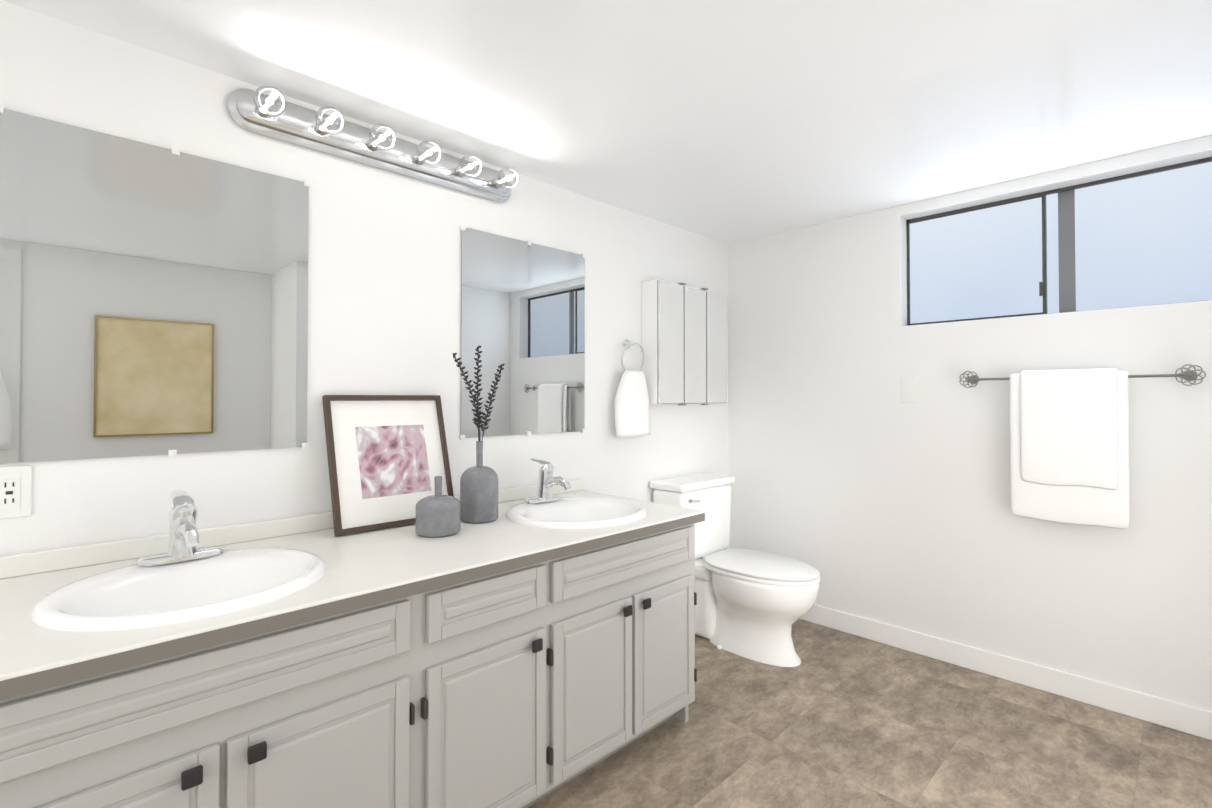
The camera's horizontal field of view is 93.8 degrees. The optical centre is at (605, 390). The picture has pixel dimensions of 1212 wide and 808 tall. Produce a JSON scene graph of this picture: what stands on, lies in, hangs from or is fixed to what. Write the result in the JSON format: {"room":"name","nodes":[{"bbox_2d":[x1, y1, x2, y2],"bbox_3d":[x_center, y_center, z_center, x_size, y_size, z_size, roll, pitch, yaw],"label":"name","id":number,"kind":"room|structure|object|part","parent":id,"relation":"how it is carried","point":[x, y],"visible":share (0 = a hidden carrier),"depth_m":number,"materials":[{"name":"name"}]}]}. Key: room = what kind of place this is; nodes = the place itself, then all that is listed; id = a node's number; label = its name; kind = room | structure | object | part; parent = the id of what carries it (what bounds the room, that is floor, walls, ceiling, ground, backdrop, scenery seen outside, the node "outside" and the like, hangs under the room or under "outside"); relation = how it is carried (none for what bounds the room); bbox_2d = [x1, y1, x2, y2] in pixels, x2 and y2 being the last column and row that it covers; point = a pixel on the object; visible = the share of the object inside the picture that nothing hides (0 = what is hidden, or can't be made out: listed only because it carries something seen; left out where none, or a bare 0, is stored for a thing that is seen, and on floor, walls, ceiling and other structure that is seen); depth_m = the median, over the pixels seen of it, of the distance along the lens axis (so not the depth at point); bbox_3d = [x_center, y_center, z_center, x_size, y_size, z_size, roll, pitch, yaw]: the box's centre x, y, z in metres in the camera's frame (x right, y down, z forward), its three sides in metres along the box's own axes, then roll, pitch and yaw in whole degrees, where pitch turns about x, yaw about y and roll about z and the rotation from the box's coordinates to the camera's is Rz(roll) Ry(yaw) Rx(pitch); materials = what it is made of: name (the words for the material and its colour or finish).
{"room":"bathroom","nodes":[
{"label":"bathroom","id":0,"kind":"room"},
{"bbox_2d":[0,479,583,577],"bbox_3d":[-0.809,0.421,1.911,1.967,0.052,0.019,1,-1,-44],"label":"backsplash","id":1,"kind":"structure","parent":0,"relation":"attached to","point":[13,565],"depth_m":1.49,"materials":[{"name":"white stone"}]},
{"bbox_2d":[0,0,728,555],"bbox_3d":[-0.718,0.164,2.092,4.206,2.150,0.100,1,-1,-44],"label":"wall","id":2,"kind":"structure","parent":0,"point":[384,282],"depth_m":1.91,"materials":[{"name":"white paint"}]},
{"bbox_2d":[0,465,31,518],"bbox_3d":[-1.407,0.241,1.338,0.075,0.122,0.009,1,-1,-44],"label":"electrical outlet plate","id":3,"kind":"object","parent":2,"relation":"attached to","point":[15,491],"visible":1,"depth_m":1.34,"materials":[{"name":"white plastic"}]},
{"bbox_2d":[0,105,309,462],"bbox_3d":[-1.186,-0.243,1.558,0.686,0.846,0.011,1,-1,-44],"label":"mirror","id":4,"kind":"object","parent":2,"relation":"attached to","point":[153,300],"visible":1,"depth_m":1.51,"materials":[{"name":"clear glass"}]},
{"bbox_2d":[227,86,517,202],"bbox_3d":[-0.700,-0.829,1.947,0.990,0.124,0.147,1,-1,-44],"label":"sconce","id":5,"kind":"object","parent":2,"relation":"attached to","point":[259,113],"visible":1,"depth_m":1.88,"materials":[{"name":"silver metal"}]},
{"bbox_3d":[-0.972,-0.833,1.638,0.080,0.080,0.087,1,-1,-44],"label":"bulb","id":6,"kind":"part","parent":5,"relation":"part of","materials":[{"name":"clear glass"}]},
{"bbox_3d":[-0.854,-0.832,1.753,0.080,0.080,0.087,1,-1,-44],"label":"bulb","id":7,"kind":"part","parent":5,"relation":"part of","materials":[{"name":"clear glass"}]},
{"bbox_3d":[-0.737,-0.830,1.868,0.080,0.080,0.087,1,-1,-44],"label":"bulb","id":8,"kind":"part","parent":5,"relation":"part of","materials":[{"name":"clear glass"}]},
{"bbox_3d":[-0.620,-0.829,1.983,0.080,0.080,0.087,1,-1,-44],"label":"bulb","id":9,"kind":"part","parent":5,"relation":"part of","materials":[{"name":"clear glass"}]},
{"bbox_2d":[455,164,468,177],"bbox_3d":[-0.541,-0.827,2.136,0.042,0.042,0.026,1,-1,-44],"label":"socket","id":10,"kind":"object","parent":5,"relation":"attached to","point":[458,174],"depth_m":2.13,"materials":[{"name":"silver metal"}]},
{"bbox_3d":[-0.503,-0.827,2.097,0.080,0.080,0.087,1,-1,-44],"label":"bulb","id":11,"kind":"part","parent":5,"relation":"part of","materials":[{"name":"clear glass"}]},
{"bbox_2d":[492,176,504,188],"bbox_3d":[-0.424,-0.825,2.251,0.042,0.042,0.026,1,-1,-44],"label":"socket","id":12,"kind":"object","parent":5,"relation":"attached to","point":[495,185],"depth_m":2.25,"materials":[{"name":"silver metal"}]},
{"bbox_3d":[-0.386,-0.826,2.212,0.080,0.080,0.087,1,-1,-44],"label":"bulb","id":13,"kind":"part","parent":5,"relation":"part of","materials":[{"name":"clear glass"}]},
{"bbox_2d":[460,225,585,439],"bbox_3d":[-0.327,-0.221,2.400,0.644,0.824,0.011,1,-1,-44],"label":"mirror","id":14,"kind":"object","parent":2,"relation":"attached to","point":[523,311],"visible":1,"depth_m":2.38,"materials":[{"name":"clear glass"}]},
{"bbox_2d":[614,340,650,436],"bbox_3d":[0.124,-0.015,2.776,0.238,0.473,0.102,1,-1,-44],"label":"towel ring","id":15,"kind":"object","parent":2,"relation":"attached to","point":[632,412],"visible":1,"depth_m":2.72,"materials":[{"name":"white fabric"}]},
{"bbox_2d":[614,370,650,436],"bbox_3d":[0.126,0.064,2.772,0.238,0.315,0.096,1,-1,-44],"label":"towel","id":16,"kind":"object","parent":15,"relation":"hanging from","point":[632,414],"depth_m":2.72,"materials":[{"name":"white fabric"}]},
{"bbox_2d":[642,279,726,404],"bbox_3d":[0.438,-0.240,3.073,0.598,0.640,0.119,1,-1,-44],"label":"medicine cabinet","id":17,"kind":"object","parent":2,"relation":"attached to","point":[684,337],"visible":0.98,"depth_m":2.96,"materials":[{"name":"white wood"}]},
{"bbox_3d":[0.332,-0.239,2.896,0.191,0.610,0.014,1,-1,-44],"label":"door","id":18,"kind":"part","parent":17,"relation":"part of","materials":[{"name":"wood"}]},
{"bbox_3d":[0.475,-0.238,3.035,0.191,0.610,0.014,1,-1,-44],"label":"door","id":19,"kind":"part","parent":17,"relation":"part of","materials":[{"name":"wood"}]},
{"bbox_3d":[0.617,-0.236,3.175,0.191,0.610,0.014,1,-1,-44],"label":"door","id":20,"kind":"part","parent":17,"relation":"part of","materials":[{"name":"wood"}]},
{"bbox_2d":[2,0,1211,243],"bbox_3d":[0.367,-0.965,1.035,4.256,0.080,3.150,1,-1,-44],"label":"ceiling","id":21,"kind":"structure","parent":0,"point":[730,120],"depth_m":1.69,"materials":[{"name":"white paint"}]},
{"bbox_2d":[528,619,1211,807],"bbox_3d":[0.367,1.265,1.005,4.256,0.080,3.150,1,-1,-44],"label":"floor","id":22,"kind":"structure","parent":0,"point":[835,718],"depth_m":1.97,"materials":[{"name":"tile"}]},
{"bbox_2d":[0,518,704,807],"bbox_3d":[-0.572,0.859,1.662,1.925,0.750,0.698,1,-1,-44],"label":"bathroom vanity","id":23,"kind":"object","parent":22,"relation":"on","point":[530,645],"depth_m":1.31,"materials":[{"name":"grey wood"}]},
{"bbox_3d":[-0.860,0.891,0.937,0.369,0.455,0.017,1,-1,-44],"label":"door","id":24,"kind":"part","parent":23,"relation":"part of","materials":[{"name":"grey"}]},
{"bbox_3d":[-0.746,0.695,1.022,0.032,0.032,0.024,1,-1,-44],"label":"knob","id":25,"kind":"part","parent":23,"relation":"part of","materials":[{"name":"grey metal"}]},
{"bbox_3d":[-0.673,0.696,1.093,0.032,0.032,0.024,1,-1,-44],"label":"knob","id":26,"kind":"part","parent":23,"relation":"part of","materials":[{"name":"grey metal"}]},
{"bbox_3d":[-0.591,0.895,1.200,0.360,0.455,0.017,1,-1,-44],"label":"door","id":27,"kind":"part","parent":23,"relation":"part of","materials":[{"name":"grey wood"}]},
{"bbox_2d":[0,501,703,693],"bbox_3d":[-0.575,0.462,1.672,1.967,0.036,0.687,1,-1,-44],"label":"countertop","id":28,"kind":"structure","parent":23,"relation":"on","point":[391,560],"depth_m":1.33,"materials":[{"name":"white stone"}]},
{"bbox_2d":[132,490,227,565],"bbox_3d":[-1.031,0.339,1.391,0.176,0.162,0.229,1,-1,-44],"label":"faucet","id":29,"kind":"object","parent":28,"relation":"on","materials":[{"name":"silver metal"}]},
{"bbox_2d":[24,534,363,657],"bbox_3d":[-0.922,0.504,1.278,0.524,0.172,0.500,1,-1,-44],"label":"sink","id":30,"kind":"object","parent":28,"relation":"in","point":[77,605],"depth_m":1.30,"materials":[{"name":"white ceramic"}]},
{"bbox_2d":[322,395,453,535],"bbox_3d":[-0.716,0.231,1.902,0.400,0.430,0.140,1,-1,-44],"label":"picture frame","id":31,"kind":"object","parent":28,"relation":"on","point":[388,458],"visible":0.85,"depth_m":1.88,"materials":[{"name":"brown"}]},
{"bbox_2d":[355,424,431,499],"bbox_3d":[-0.710,0.233,1.907,0.235,0.226,0.064,1,-1,-44],"label":"art","id":32,"kind":"object","parent":31,"relation":"attached to","point":[393,461],"depth_m":1.90},
{"bbox_2d":[415,476,460,537],"bbox_3d":[-0.523,0.356,1.769,0.136,0.175,0.136,1,-1,-44],"label":"vase","id":33,"kind":"object","parent":28,"relation":"on","point":[438,514],"visible":1,"depth_m":1.72,"materials":[{"name":"grey ceramic"}]},
{"bbox_2d":[452,346,504,523],"bbox_3d":[-0.439,0.145,1.959,0.199,0.602,0.130,1,-1,-44],"label":"vase","id":34,"kind":"object","parent":28,"relation":"on","point":[479,492],"visible":0.98,"depth_m":1.92,"materials":[{"name":"grey ceramic"}]},
{"bbox_2d":[520,458,575,501],"bbox_3d":[-0.213,0.350,2.192,0.176,0.162,0.229,1,-1,-44],"label":"faucet","id":35,"kind":"object","parent":28,"relation":"on","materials":[{"name":"silver metal"}]},
{"bbox_2d":[498,490,679,537],"bbox_3d":[-0.104,0.515,2.079,0.524,0.172,0.500,1,-1,-44],"label":"sink","id":36,"kind":"object","parent":28,"relation":"in","point":[583,511],"depth_m":2.16,"materials":[{"name":"white ceramic"}]},
{"bbox_3d":[-0.302,0.898,1.483,0.357,0.455,0.017,1,-1,-44],"label":"door","id":37,"kind":"part","parent":23,"relation":"part of","materials":[{"name":"grey wood"}]},
{"bbox_3d":[-0.302,0.551,1.488,0.357,0.116,0.017,1,-1,-44],"label":"drawer","id":38,"kind":"part","parent":23,"relation":"part of","materials":[{"name":"grey wood"}]},
{"bbox_3d":[-0.193,0.702,1.564,0.032,0.032,0.024,1,-1,-44],"label":"knob","id":39,"kind":"part","parent":23,"relation":"part of","materials":[{"name":"grey metal"}]},
{"bbox_3d":[-0.037,0.902,1.743,0.331,0.455,0.017,1,-1,-44],"label":"door","id":40,"kind":"part","parent":23,"relation":"part of","materials":[{"name":"grey wood"}]},
{"bbox_3d":[0.067,0.705,1.818,0.032,0.032,0.024,1,-1,-44],"label":"knob","id":41,"kind":"part","parent":23,"relation":"part of","materials":[{"name":"grey metal"}]},
{"bbox_3d":[0.133,0.706,1.883,0.032,0.032,0.024,1,-1,-44],"label":"knob","id":42,"kind":"part","parent":23,"relation":"part of","materials":[{"name":"grey metal"}]},
{"bbox_3d":[0.204,0.905,1.979,0.321,0.455,0.017,1,-1,-44],"label":"door","id":43,"kind":"part","parent":23,"relation":"part of","materials":[{"name":"grey wood"}]},
{"bbox_2d":[650,473,819,666],"bbox_3d":[0.663,0.856,2.798,0.472,0.785,0.787,1,-1,-44],"label":"toilet","id":44,"kind":"object","parent":22,"relation":"on","point":[754,605],"visible":0.83,"depth_m":2.70,"materials":[{"name":"white ceramic"}]},
{"bbox_3d":[0.463,0.686,3.005,0.449,0.360,0.198,1,-1,-44],"label":"tank","id":45,"kind":"part","parent":44,"relation":"part of","materials":[{"name":"white ceramic"}]},
{"bbox_3d":[0.465,0.486,3.006,0.472,0.040,0.218,1,-1,-44],"label":"tank lid","id":46,"kind":"part","parent":44,"relation":"part of","materials":[{"name":"white ceramic"}]},
{"bbox_3d":[0.441,0.550,2.832,0.077,0.026,0.020,1,-1,-44],"label":"lever","id":47,"kind":"part","parent":44,"relation":"part of","materials":[{"name":"silver metal"}]},
{"bbox_3d":[0.749,0.851,2.710,0.386,0.018,0.542,1,-1,-44],"label":"seat","id":48,"kind":"part","parent":44,"relation":"part of","materials":[{"name":"white plastic"}]},
{"bbox_3d":[0.748,0.831,2.712,0.382,0.017,0.539,1,-1,-44],"label":"lid","id":49,"kind":"part","parent":44,"relation":"part of","materials":[{"name":"white plastic"}]},
{"bbox_2d":[728,135,1211,710],"bbox_3d":[1.649,0.171,2.646,0.150,2.150,2.420,1,-1,-44],"label":"wall","id":50,"kind":"structure","parent":0,"point":[862,489],"depth_m":2.59,"materials":[{"name":"white paint"}]},
{"bbox_2d":[800,604,1211,739],"bbox_3d":[1.556,1.196,2.611,0.012,0.100,2.320,1,-1,-44],"label":"baseboard","id":51,"kind":"structure","parent":50,"relation":"attached to","point":[1189,719],"depth_m":2.38,"materials":[{"name":"white"}]},
{"bbox_2d":[906,157,1211,325],"bbox_3d":[1.928,-0.587,2.411,0.044,0.540,1.200,1,-1,-44],"label":"window","id":52,"kind":"structure","parent":50,"relation":"in","point":[1040,288],"depth_m":2.39,"materials":[{"name":"clear glass"}]},
{"bbox_3d":[1.705,-0.330,2.632,0.012,0.008,0.542,1,-1,-44],"label":"left window sash bottom rail","id":53,"kind":"part","parent":52,"relation":"part of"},
{"bbox_3d":[1.705,-0.837,2.639,0.012,0.008,0.542,1,-1,-44],"label":"window sash","id":54,"kind":"part","parent":52,"relation":"part of","materials":[{"name":"grey metal"}]},
{"bbox_3d":[1.889,-0.586,2.445,0.016,0.515,0.013,1,-1,-44],"label":"left window sash stile","id":55,"kind":"part","parent":52,"relation":"part of","materials":[{"name":"black metal"}]},
{"bbox_3d":[1.933,-0.850,2.419,0.030,0.013,1.200,1,-1,-44],"label":"window frame","id":56,"kind":"part","parent":52,"relation":"part of","materials":[{"name":"white paint"}]},
{"bbox_3d":[1.953,-0.587,2.405,0.016,0.515,0.055,1,-1,-44],"label":"right window sash stile","id":57,"kind":"part","parent":52,"relation":"part of","materials":[{"name":"grey metal"}]},
{"bbox_2d":[959,364,1205,529],"bbox_3d":[1.845,0.219,2.258,0.109,0.617,0.751,1,-1,-44],"label":"towel rail","id":58,"kind":"object","parent":50,"relation":"attached to","point":[1069,448],"visible":1,"depth_m":2.22,"materials":[{"name":"white fabric"}]}
]}

